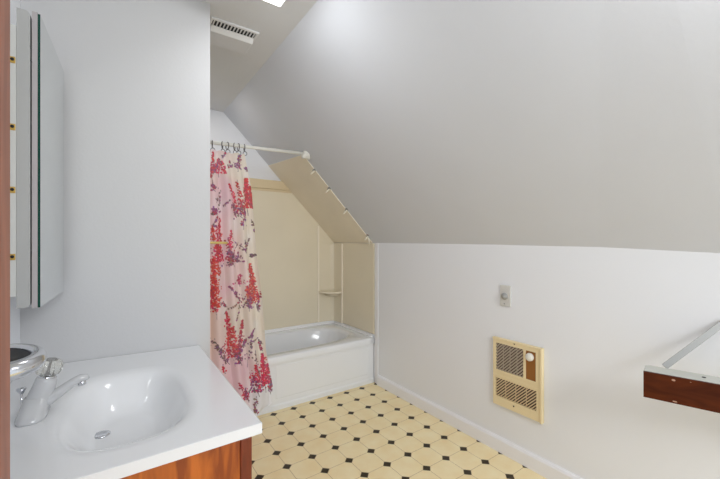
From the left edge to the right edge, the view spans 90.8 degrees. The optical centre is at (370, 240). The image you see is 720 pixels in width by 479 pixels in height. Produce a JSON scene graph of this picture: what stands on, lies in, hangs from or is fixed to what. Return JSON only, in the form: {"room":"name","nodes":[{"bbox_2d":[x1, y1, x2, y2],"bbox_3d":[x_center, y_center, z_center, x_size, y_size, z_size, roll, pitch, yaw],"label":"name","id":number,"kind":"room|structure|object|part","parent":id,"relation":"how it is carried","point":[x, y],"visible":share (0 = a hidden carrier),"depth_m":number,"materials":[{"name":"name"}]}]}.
{"room":"bathroom","nodes":[
{"label":"bathroom","id":0,"kind":"room"},
{"bbox_2d":[10,0,19,381],"bbox_3d":[-0.574,0.072,0.197,0.100,2.455,2.990,0,0,-36],"label":"wall","id":1,"kind":"structure","parent":0,"point":[14,313],"depth_m":1.31,"materials":[{"name":"white paint"}]},
{"bbox_2d":[0,0,9,478],"bbox_3d":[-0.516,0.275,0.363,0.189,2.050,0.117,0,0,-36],"label":"door","id":2,"kind":"structure","parent":1,"relation":"in","point":[4,4],"depth_m":0.44,"materials":[{"name":"brown wood"}]},
{"bbox_2d":[10,343,46,380],"bbox_3d":[-0.855,0.284,0.822,0.153,0.059,0.155,0,0,10],"label":"holder","id":3,"kind":"object","parent":1,"relation":"attached to","point":[25,359],"visible":0.8,"depth_m":0.83,"materials":[{"name":"silver metal"}]},
{"bbox_2d":[10,348,28,361],"bbox_3d":[-0.855,0.284,0.822,0.123,0.042,0.121,0,0,-36],"label":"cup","id":4,"kind":"object","parent":3,"relation":"on","point":[16,354],"depth_m":0.85,"materials":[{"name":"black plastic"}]},
{"bbox_2d":[10,7,63,308],"bbox_3d":[-1.149,-0.239,1.197,0.136,0.874,0.437,0,0,-36],"label":"medicine cabinet","id":5,"kind":"object","parent":1,"relation":"attached to","point":[36,70],"visible":0.81,"depth_m":1.05,"materials":[{"name":"grey metal"}]},
{"bbox_3d":[-1.139,-0.239,1.208,0.029,0.870,0.432,0,0,-36],"label":"frame","id":6,"kind":"part","parent":5,"relation":"part of","materials":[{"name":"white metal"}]},
{"bbox_3d":[-1.112,-0.239,1.227,0.013,0.874,0.432,0,0,-34],"label":"mirror door","id":7,"kind":"part","parent":5,"relation":"part of","materials":[{"name":"grey"}]},
{"bbox_3d":[-1.105,-0.237,1.232,0.006,0.870,0.432,0,0,-34],"label":"mirror pane","id":8,"kind":"part","parent":5,"relation":"part of","materials":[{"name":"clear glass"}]},
{"bbox_2d":[20,0,209,362],"bbox_3d":[-1.496,0.072,2.138,0.676,2.455,1.502,0,0,-36],"label":"wall partition","id":9,"kind":"structure","parent":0,"point":[137,72],"depth_m":1.57,"materials":[{"name":"grey paint"}]},
{"bbox_2d":[210,141,309,159],"bbox_3d":[-0.856,-0.676,2.589,0.890,0.091,0.084,0,0,-36],"label":"curtain rod","id":10,"kind":"object","parent":9,"relation":"attached to","point":[304,155],"visible":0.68,"depth_m":2.63,"materials":[{"name":"white plastic"}]},
{"bbox_2d":[210,149,272,415],"bbox_3d":[-0.952,0.325,2.458,0.570,1.887,0.068,0,0,-36],"label":"shower curtain","id":11,"kind":"object","parent":10,"relation":"hanging from","point":[237,331],"visible":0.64,"depth_m":2.48,"materials":[{"name":"fabric"}]},
{"bbox_2d":[210,110,280,180],"bbox_3d":[-1.091,0.072,3.418,1.832,2.455,0.100,0,0,-36],"label":"wall","id":12,"kind":"structure","parent":0,"point":[222,128],"depth_m":3.25,"materials":[{"name":"white paint"}]},
{"bbox_2d":[201,0,316,111],"bbox_3d":[-0.570,-1.185,1.106,1.210,0.060,4.460,0,0,-36],"label":"ceiling","id":13,"kind":"structure","parent":0,"point":[230,71],"depth_m":2.03,"materials":[{"name":"white paint"}]},
{"bbox_2d":[210,16,258,54],"bbox_3d":[-0.791,-1.139,1.994,0.248,0.032,0.250,0,0,-36],"label":"exhaust fan cover","id":14,"kind":"object","parent":13,"relation":"attached to","point":[224,34],"visible":0.85,"depth_m":1.96,"materials":[{"name":"white plastic"}]},
{"bbox_3d":[-0.811,-1.139,2.022,0.224,0.029,0.147,0,0,-36],"label":"panel","id":15,"kind":"part","parent":14,"relation":"part of","materials":[{"name":"white paint"}]},
{"bbox_2d":[264,0,284,6],"bbox_3d":[-0.461,-1.119,1.428,0.337,0.072,0.327,0,0,-36],"label":"ceiling light","id":16,"kind":"object","parent":13,"relation":"attached to","point":[279,3],"visible":1,"depth_m":1.61,"materials":[{"name":"white"}]},
{"bbox_2d":[252,382,546,478],"bbox_3d":[-0.067,1.330,1.469,2.452,0.060,4.460,0,0,-36],"label":"floor","id":17,"kind":"structure","parent":0,"point":[368,431],"depth_m":2.25,"materials":[{"name":"tile"}]},
{"bbox_2d":[120,437,251,478],"bbox_3d":[-0.810,0.917,1.166,0.644,0.765,0.881,0,0,-36],"label":"vanity cabinet","id":18,"kind":"object","parent":17,"relation":"on","point":[233,460],"visible":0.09,"depth_m":0.92,"materials":[{"name":"orange wood"}]},
{"bbox_2d":[10,345,261,478],"bbox_3d":[-0.834,0.556,1.180,0.627,0.112,0.961,0,0,-36],"label":"countertop","id":19,"kind":"structure","parent":18,"relation":"on","point":[135,413],"depth_m":1.10,"materials":[{"name":"ceramic"}]},
{"bbox_2d":[14,357,89,426],"bbox_3d":[-0.938,0.422,1.050,0.165,0.154,0.164,0,0,-36],"label":"faucet","id":20,"kind":"object","parent":19,"relation":"on","point":[35,406],"visible":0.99,"depth_m":1.02,"materials":[{"name":"grey metal"}]},
{"bbox_3d":[-1.001,0.455,1.016,0.022,0.066,0.022,0,0,-36],"label":"lift rod","id":21,"kind":"part","parent":20,"relation":"part of","materials":[{"name":"silver metal"}]},
{"bbox_3d":[-0.946,0.371,1.044,0.062,0.052,0.061,0,0,-36],"label":"handle knob","id":22,"kind":"part","parent":20,"relation":"part of","materials":[{"name":"white plastic"}]},
{"bbox_3d":[-0.920,0.449,1.063,0.121,0.082,0.048,0,0,-36],"label":"spout","id":23,"kind":"part","parent":20,"relation":"part of","materials":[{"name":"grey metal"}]},
{"bbox_2d":[257,321,374,415],"bbox_3d":[-0.805,1.079,3.097,1.536,0.443,0.744,0,0,-36],"label":"bathtub","id":24,"kind":"object","parent":17,"relation":"on","point":[311,361],"visible":0.51,"depth_m":3.04,"materials":[{"name":"white ceramic"}]},
{"bbox_2d":[249,178,374,333],"bbox_3d":[-0.811,0.136,3.098,1.551,1.441,0.744,0,0,-36],"label":"tub surround","id":25,"kind":"object","parent":24,"relation":"on","point":[306,277],"visible":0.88,"depth_m":3.53,"materials":[{"name":"beige plastic"}]},
{"bbox_3d":[-1.030,0.191,3.391,1.540,1.331,0.013,0,0,-36],"label":"panel","id":26,"kind":"part","parent":25,"relation":"part of","materials":[{"name":"beige plastic"}]},
{"bbox_3d":[-0.551,0.350,3.722,0.020,1.011,0.012,0,0,-36],"label":"joint trim","id":27,"kind":"part","parent":25,"relation":"part of","materials":[{"name":"beige plastic"}]},
{"bbox_3d":[-0.422,0.448,3.715,0.175,0.816,0.175,0,0,-36],"label":"corner panel","id":28,"kind":"part","parent":25,"relation":"part of","materials":[{"name":"beige plastic"}]},
{"bbox_2d":[319,290,341,295],"bbox_3d":[-0.423,0.554,3.704,0.190,0.052,0.190,0,0,-36],"label":"corner shelf","id":29,"kind":"object","parent":25,"relation":"attached to","point":[321,292],"depth_m":3.71,"materials":[{"name":"beige plastic"}]},
{"bbox_3d":[-0.302,0.444,3.688,0.012,0.824,0.023,0,0,-36],"label":"joint trim","id":30,"kind":"part","parent":25,"relation":"part of","materials":[{"name":"beige plastic"}]},
{"bbox_3d":[-0.183,0.440,3.543,0.011,0.832,0.729,0,0,-36],"label":"panel","id":31,"kind":"part","parent":25,"relation":"part of","materials":[{"name":"beige plastic"}]},
{"bbox_2d":[265,323,374,364],"bbox_3d":[-0.803,1.059,3.094,1.536,0.352,0.738,0,0,-36],"label":"basin","id":32,"kind":"object","parent":24,"relation":"in","point":[311,343],"depth_m":3.24,"materials":[{"name":"white ceramic"}]},
{"bbox_3d":[-0.374,1.087,2.976,0.878,0.255,0.008,0,0,-36],"label":"apron panel","id":33,"kind":"part","parent":24,"relation":"part of","materials":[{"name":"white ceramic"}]},
{"bbox_2d":[224,0,719,252],"bbox_3d":[0.424,-0.509,1.823,1.242,1.413,4.460,0,0,-36],"label":"ceiling","id":34,"kind":"structure","parent":0,"point":[574,123],"depth_m":1.56,"materials":[{"name":"white paint"}]},
{"bbox_2d":[268,155,372,242],"bbox_3d":[-0.488,-0.353,3.349,0.728,0.749,0.713,0,0,-36],"label":"liner","id":35,"kind":"object","parent":34,"relation":"attached to","point":[326,209],"visible":0.86,"depth_m":3.31,"materials":[{"name":"beige plastic"}]},
{"bbox_2d":[340,243,719,478],"bbox_3d":[0.887,0.660,2.157,0.100,1.280,4.460,0,0,-36],"label":"wall","id":36,"kind":"structure","parent":0,"point":[599,316],"depth_m":1.86,"materials":[{"name":"white paint"}]},
{"bbox_2d":[375,243,377,383],"bbox_3d":[0.052,0.660,3.224,0.006,1.280,0.047,0,0,-36],"label":"trim","id":37,"kind":"structure","parent":36,"relation":"attached to","point":[376,244],"depth_m":3.22,"materials":[{"name":"white"}]},
{"bbox_2d":[377,375,582,478],"bbox_3d":[1.103,1.255,1.758,0.018,0.090,3.560,0,0,-36],"label":"baseboard","id":38,"kind":"structure","parent":36,"relation":"attached to","point":[543,467],"depth_m":2.27,"materials":[{"name":"white"}]},
{"bbox_2d":[500,285,510,306],"bbox_3d":[0.810,0.334,2.151,0.030,0.128,0.070,0,0,-36],"label":"wall switch","id":39,"kind":"object","parent":36,"relation":"attached to","point":[505,290],"visible":1,"depth_m":2.15,"materials":[{"name":"white plastic"}]},
{"bbox_2d":[493,336,543,423],"bbox_3d":[0.854,0.804,2.085,0.036,0.416,0.317,0,0,-36],"label":"wall heater","id":40,"kind":"object","parent":36,"relation":"attached to","point":[518,367],"visible":1,"depth_m":2.07,"materials":[{"name":"beige metal"}]},
{"bbox_2d":[496,343,522,376],"bbox_3d":[0.832,0.710,2.124,0.009,0.164,0.181,0,0,-36],"label":"grille","id":41,"kind":"object","parent":40,"relation":"attached to","point":[509,356],"depth_m":2.12,"materials":[{"name":"beige metal"}]},
{"bbox_2d":[496,377,535,409],"bbox_3d":[0.853,0.898,2.094,0.009,0.113,0.264,0,0,-36],"label":"grille","id":42,"kind":"object","parent":40,"relation":"attached to","point":[520,395],"depth_m":2.09,"materials":[{"name":"beige metal"}]},
{"bbox_3d":[0.898,0.660,2.010,0.019,0.046,0.046,0,0,-36],"label":"thermostat knob","id":43,"kind":"part","parent":40,"relation":"part of","materials":[{"name":"white plastic"}]},
{"bbox_3d":[0.911,0.707,2.014,0.008,0.170,0.060,0,0,-36],"label":"control plate","id":44,"kind":"part","parent":40,"relation":"part of","materials":[{"name":"brown"}]},
{"bbox_2d":[643,321,719,412],"bbox_3d":[1.343,0.453,1.271,0.580,0.293,0.227,0,0,38],"label":"wall shelf","id":45,"kind":"object","parent":36,"relation":"attached to","point":[695,390],"visible":1,"depth_m":1.31,"materials":[{"name":"brown wood"}]},
{"bbox_3d":[1.307,0.542,1.225,0.580,0.085,0.083,0,0,38],"label":"rail","id":46,"kind":"part","parent":45,"relation":"part of","materials":[{"name":"grey paint"}]}
]}

